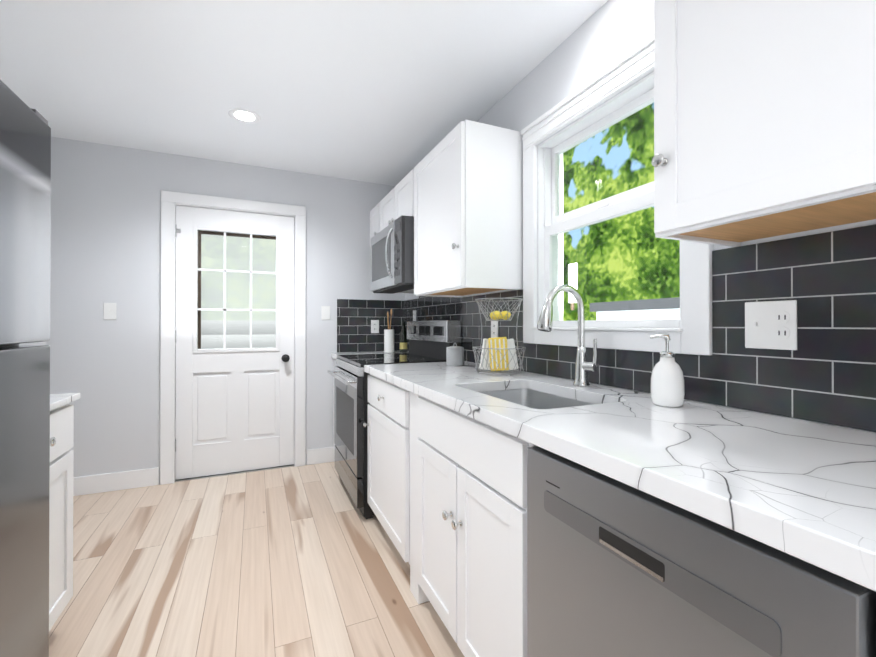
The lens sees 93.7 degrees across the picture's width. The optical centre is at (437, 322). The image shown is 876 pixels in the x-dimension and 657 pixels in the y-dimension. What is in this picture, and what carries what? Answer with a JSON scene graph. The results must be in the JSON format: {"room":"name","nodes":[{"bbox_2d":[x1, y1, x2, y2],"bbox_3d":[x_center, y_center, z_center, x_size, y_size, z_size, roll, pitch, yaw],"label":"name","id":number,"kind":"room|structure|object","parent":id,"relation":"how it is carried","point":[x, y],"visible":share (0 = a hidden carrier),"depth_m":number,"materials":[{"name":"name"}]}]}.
{"room":"kitchen","nodes":[
{"label":"kitchen","id":0,"kind":"room"},
{"bbox_2d":[19,342,45,345],"bbox_3d":[-1.496,-0.049,0.077,0.150,2.400,6.000,0,0,-24],"label":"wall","id":1,"kind":"structure","parent":0,"point":[37,343],"depth_m":2.57,"materials":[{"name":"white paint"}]},
{"bbox_2d":[46,137,404,483],"bbox_3d":[-1.474,-0.035,3.288,2.800,2.400,0.150,0,0,-24],"label":"wall","id":2,"kind":"structure","parent":0,"point":[105,246],"depth_m":2.91,"materials":[{"name":"white paint"}]},
{"bbox_2d":[104,303,115,319],"bbox_3d":[-2.272,-0.082,2.843,0.072,0.115,0.014,0,0,-24],"label":"switch plate","id":3,"kind":"object","parent":2,"relation":"attached to","point":[109,311],"visible":1,"depth_m":2.84,"materials":[{"name":"white plastic"}]},
{"bbox_2d":[73,467,158,495],"bbox_3d":[-2.281,1.101,2.832,0.598,0.125,0.017,0,0,-24],"label":"baseboard","id":4,"kind":"structure","parent":2,"relation":"attached to","point":[101,483],"depth_m":2.85,"materials":[{"name":"white paint"}]},
{"bbox_2d":[160,190,305,484],"bbox_3d":[-1.573,0.105,3.231,1.000,2.120,0.171,0,0,-24],"label":"door frame","id":5,"kind":"structure","parent":2,"relation":"attached to","point":[169,199],"depth_m":3.04,"materials":[{"name":"white paint"}]},
{"bbox_2d":[175,205,293,479],"bbox_3d":[-1.557,0.143,3.181,0.838,2.023,0.124,0,0,-24],"label":"door","id":6,"kind":"structure","parent":2,"relation":"in","point":[234,409],"depth_m":3.17,"materials":[{"name":"white paint"}]},
{"bbox_2d":[306,447,334,464],"bbox_3d":[-0.938,1.103,3.431,0.310,0.125,0.013,0,0,-24],"label":"baseboard","id":7,"kind":"structure","parent":2,"relation":"attached to","point":[327,454],"depth_m":3.41,"materials":[{"name":"white paint"}]},
{"bbox_2d":[321,306,329,319],"bbox_3d":[-0.938,-0.084,3.436,0.072,0.115,0.014,0,0,-24],"label":"switch plate","id":8,"kind":"object","parent":2,"relation":"attached to","point":[325,312],"visible":1,"depth_m":3.44,"materials":[{"name":"white plastic"}]},
{"bbox_2d":[337,299,403,351],"bbox_3d":[-0.581,0.023,3.598,0.600,0.452,0.008,0,0,-24],"label":"backsplash","id":9,"kind":"structure","parent":2,"relation":"attached to","point":[355,317],"depth_m":3.57,"materials":[{"name":"tile"}]},
{"bbox_2d":[371,320,378,332],"bbox_3d":[-0.552,0.032,3.602,0.072,0.115,0.008,0,0,-24],"label":"outlet","id":10,"kind":"object","parent":9,"relation":"attached to","point":[374,326],"visible":1,"depth_m":3.60,"materials":[{"name":"white plastic"}]},
{"bbox_2d":[49,462,463,656],"bbox_3d":[-0.367,1.204,0.792,2.800,0.100,6.400,0,0,-24],"label":"floor","id":11,"kind":"structure","parent":0,"point":[304,561],"depth_m":1.87,"materials":[{"name":"brown wood"}]},
{"bbox_2d":[0,80,50,656],"bbox_3d":[-1.215,0.298,0.647,0.768,1.712,0.787,0,0,-24],"label":"fridge","id":12,"kind":"object","parent":11,"relation":"on","point":[25,187],"visible":1,"depth_m":1.01,"materials":[{"name":"grey metal"}]},
{"bbox_2d":[49,403,73,630],"bbox_3d":[-1.564,0.726,1.223,0.654,0.861,0.544,0,0,-24],"label":"base cabinet","id":13,"kind":"object","parent":11,"relation":"on","point":[61,515],"visible":0.25,"depth_m":1.48,"materials":[{"name":"white paint"}]},
{"bbox_2d":[50,393,79,410],"bbox_3d":[-1.578,0.283,1.227,0.634,0.023,0.559,0,0,-24],"label":"countertop","id":14,"kind":"structure","parent":13,"relation":"on","point":[58,400],"depth_m":1.50,"materials":[{"name":"stone"}]},
{"bbox_2d":[333,359,336,449],"bbox_3d":[-0.533,0.729,3.414,0.668,0.874,0.371,0,0,-24],"label":"base cabinet","id":15,"kind":"object","parent":11,"relation":"on","point":[333,411],"visible":0.08,"depth_m":3.44,"materials":[{"name":"white paint"}]},
{"bbox_2d":[331,351,408,358],"bbox_3d":[-0.525,0.271,3.421,0.654,0.040,0.373,0,0,-24],"label":"countertop","id":16,"kind":"structure","parent":15,"relation":"on","point":[334,355],"depth_m":3.38,"materials":[{"name":"stone"}]},
{"bbox_2d":[384,309,393,352],"bbox_3d":[-0.417,0.063,3.508,0.088,0.375,0.093,0,0,-24],"label":"utensil crock","id":17,"kind":"object","parent":16,"relation":"on","point":[388,340],"visible":1,"depth_m":3.47,"materials":[{"name":"white ceramic"}]},
{"bbox_2d":[400,322,406,352],"bbox_3d":[-0.292,0.119,3.473,0.065,0.262,0.065,0,0,-24],"label":"oil bottle","id":18,"kind":"object","parent":16,"relation":"on","point":[403,340],"visible":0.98,"depth_m":3.45,"materials":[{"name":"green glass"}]},
{"bbox_2d":[363,374,409,564],"bbox_3d":[-0.002,0.724,2.220,0.668,0.874,0.699,0,0,-24],"label":"base cabinet","id":19,"kind":"object","parent":11,"relation":"on","point":[388,456],"visible":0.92,"depth_m":2.01,"materials":[{"name":"white paint"}]},
{"bbox_2d":[327,320,460,518],"bbox_3d":[-0.343,0.573,2.874,0.744,1.180,0.764,0,0,-24],"label":"range","id":20,"kind":"object","parent":11,"relation":"on","point":[430,341],"visible":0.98,"depth_m":2.66,"materials":[{"name":"silver metal"}]},
{"bbox_2d":[410,392,428,603],"bbox_3d":[0.183,0.722,1.863,0.621,0.874,0.100,0,0,-24],"label":"base cabinet","id":21,"kind":"object","parent":11,"relation":"on","point":[418,593],"visible":0.21,"depth_m":1.74,"materials":[{"name":"white paint"}]},
{"bbox_2d":[417,396,535,656],"bbox_3d":[0.336,0.720,1.460,0.668,0.874,0.759,0,0,-24],"label":"base cabinet","id":22,"kind":"object","parent":11,"relation":"on","point":[472,527],"visible":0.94,"depth_m":1.25,"materials":[{"name":"white paint"}]},
{"bbox_2d":[364,361,875,591],"bbox_3d":[0.456,0.261,1.214,0.654,0.040,2.914,0,0,-24],"label":"countertop","id":23,"kind":"structure","parent":22,"relation":"on","point":[803,490],"depth_m":0.76,"materials":[{"name":"stone"}]},
{"bbox_2d":[446,343,463,365],"bbox_3d":[0.099,0.179,2.383,0.104,0.133,0.104,0,0,-24],"label":"canister","id":24,"kind":"object","parent":23,"relation":"on","point":[454,355],"visible":1,"depth_m":2.34,"materials":[{"name":"grey ceramic"}]},
{"bbox_2d":[472,298,525,375],"bbox_3d":[0.294,0.065,1.983,0.255,0.358,0.255,0,0,-24],"label":"stand","id":25,"kind":"object","parent":23,"relation":"on","point":[498,354],"visible":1,"depth_m":1.95,"materials":[{"name":"silver metal"}]},
{"bbox_2d":[479,389,592,408],"bbox_3d":[0.330,0.420,1.456,0.416,0.275,0.596,0,0,-24],"label":"sink basin","id":26,"kind":"object","parent":23,"relation":"in","point":[530,398],"visible":0.04,"depth_m":1.72,"materials":[{"name":"silver metal"}]},
{"bbox_2d":[537,284,598,386],"bbox_3d":[0.487,0.048,1.531,0.235,0.388,0.115,0,0,-24],"label":"faucet","id":27,"kind":"object","parent":23,"relation":"on","point":[583,366],"visible":1,"depth_m":1.56,"materials":[{"name":"silver metal"}]},
{"bbox_2d":[650,334,684,406],"bbox_3d":[0.672,0.136,1.204,0.088,0.209,0.088,0,0,-24],"label":"soap dispenser","id":28,"kind":"object","parent":23,"relation":"on","point":[667,385],"visible":1,"depth_m":1.18,"materials":[{"name":"white ceramic"}]},
{"bbox_2d":[527,446,875,656],"bbox_3d":[0.625,0.717,0.841,0.644,0.867,0.594,0,0,-24],"label":"dishwasher","id":29,"kind":"object","parent":11,"relation":"on","point":[615,568],"visible":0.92,"depth_m":0.66,"materials":[{"name":"grey metal"}]},
{"bbox_2d":[0,0,607,185],"bbox_3d":[-0.285,-1.296,0.621,2.800,0.100,6.000,0,0,-24],"label":"ceiling","id":30,"kind":"structure","parent":0,"point":[391,92],"depth_m":2.02,"materials":[{"name":"white paint"}]},
{"bbox_2d":[228,108,260,123],"bbox_3d":[-1.156,-1.235,2.455,0.176,0.006,0.176,0,0,-24],"label":"recessed light","id":31,"kind":"object","parent":30,"relation":"in","point":[244,116],"visible":1,"depth_m":2.45,"materials":[{"name":"white paint"}]},
{"bbox_2d":[404,0,875,432],"bbox_3d":[0.922,-0.044,1.152,0.158,2.400,6.000,0,0,-24],"label":"wall","id":32,"kind":"structure","parent":0,"point":[825,372],"depth_m":1.14,"materials":[{"name":"tile"}]},
{"bbox_2d":[370,202,379,246],"bbox_3d":[-0.398,-0.814,3.481,0.372,0.300,0.371,0,0,-24],"label":"upper cabinet","id":33,"kind":"object","parent":32,"relation":"attached to","point":[374,220],"visible":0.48,"depth_m":3.38,"materials":[{"name":"white paint"}]},
{"bbox_2d":[380,169,413,230],"bbox_3d":[-0.168,-0.816,2.965,0.372,0.300,0.756,0,0,-24],"label":"upper cabinet","id":34,"kind":"object","parent":32,"relation":"attached to","point":[397,201],"visible":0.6,"depth_m":2.82,"materials":[{"name":"white paint"}]},
{"bbox_2d":[371,215,413,293],"bbox_3d":[-0.213,-0.449,2.943,0.458,0.426,0.748,0,0,-24],"label":"microwave","id":35,"kind":"object","parent":34,"relation":"attached to","point":[392,257],"visible":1,"depth_m":2.68,"materials":[{"name":"grey metal"}]},
{"bbox_2d":[413,310,415,320],"bbox_3d":[-0.199,-0.049,3.466,0.008,0.115,0.072,0,0,-24],"label":"electrical outlet plate","id":36,"kind":"object","parent":32,"relation":"attached to","point":[414,315],"visible":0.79,"depth_m":3.46,"materials":[{"name":"white plastic"}]},
{"bbox_2d":[414,119,521,296],"bbox_3d":[0.121,-0.569,2.313,0.372,0.800,0.664,0,0,-24],"label":"upper cabinet","id":37,"kind":"object","parent":32,"relation":"attached to","point":[467,207],"visible":1,"depth_m":2.05,"materials":[{"name":"white paint"}]},
{"bbox_2d":[491,321,497,337],"bbox_3d":[0.317,0.036,2.305,0.008,0.115,0.072,0,0,-24],"label":"electrical outlet plate","id":38,"kind":"object","parent":32,"relation":"attached to","point":[494,329],"visible":0.79,"depth_m":2.30,"materials":[{"name":"white plastic"}]},
{"bbox_2d":[521,34,712,355],"bbox_3d":[0.682,-0.433,1.660,0.184,1.062,0.936,0,0,-24],"label":"window","id":39,"kind":"structure","parent":32,"relation":"in","point":[692,335],"depth_m":1.67,"materials":[{"name":"white paint"}]},
{"bbox_2d":[568,263,576,309],"bbox_3d":[0.670,-0.180,2.042,0.008,0.230,0.060,0,0,-24],"label":"thermometer","id":40,"kind":"object","parent":39,"relation":"hanging from","point":[573,282],"depth_m":2.04,"materials":[{"name":"white plastic"}]},
{"bbox_2d":[651,0,875,246],"bbox_3d":[0.889,-0.597,0.587,0.372,0.760,1.090,0,0,-24],"label":"upper cabinet","id":41,"kind":"object","parent":32,"relation":"attached to","point":[764,118],"visible":1,"depth_m":0.82,"materials":[{"name":"white paint"}]},
{"bbox_2d":[745,300,796,349],"bbox_3d":[0.863,0.005,1.071,0.014,0.125,0.118,0,0,-24],"label":"electrical outlet plate","id":42,"kind":"object","parent":32,"relation":"attached to","point":[770,324],"visible":1,"depth_m":1.07,"materials":[{"name":"white plastic"}]},
{"label":"outside","id":43,"kind":"structure","parent":0,"visible":0},
{"bbox_2d":[201,234,275,348],"bbox_3d":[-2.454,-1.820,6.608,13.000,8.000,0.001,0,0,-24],"label":"door window","id":44,"kind":"structure","parent":43,"point":[261,258],"depth_m":6.32,"materials":[{"name":"clear glass"}]},
{"bbox_2d":[563,102,679,320],"bbox_3d":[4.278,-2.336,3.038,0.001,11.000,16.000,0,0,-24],"label":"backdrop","id":45,"kind":"structure","parent":43,"point":[628,222],"depth_m":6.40,"materials":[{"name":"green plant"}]},
{"bbox_2d":[590,297,679,319],"bbox_3d":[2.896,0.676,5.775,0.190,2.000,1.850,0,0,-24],"label":"neighbouring house","id":46,"kind":"structure","parent":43,"point":[661,312],"depth_m":5.76,"materials":[{"name":"white"}]}
]}

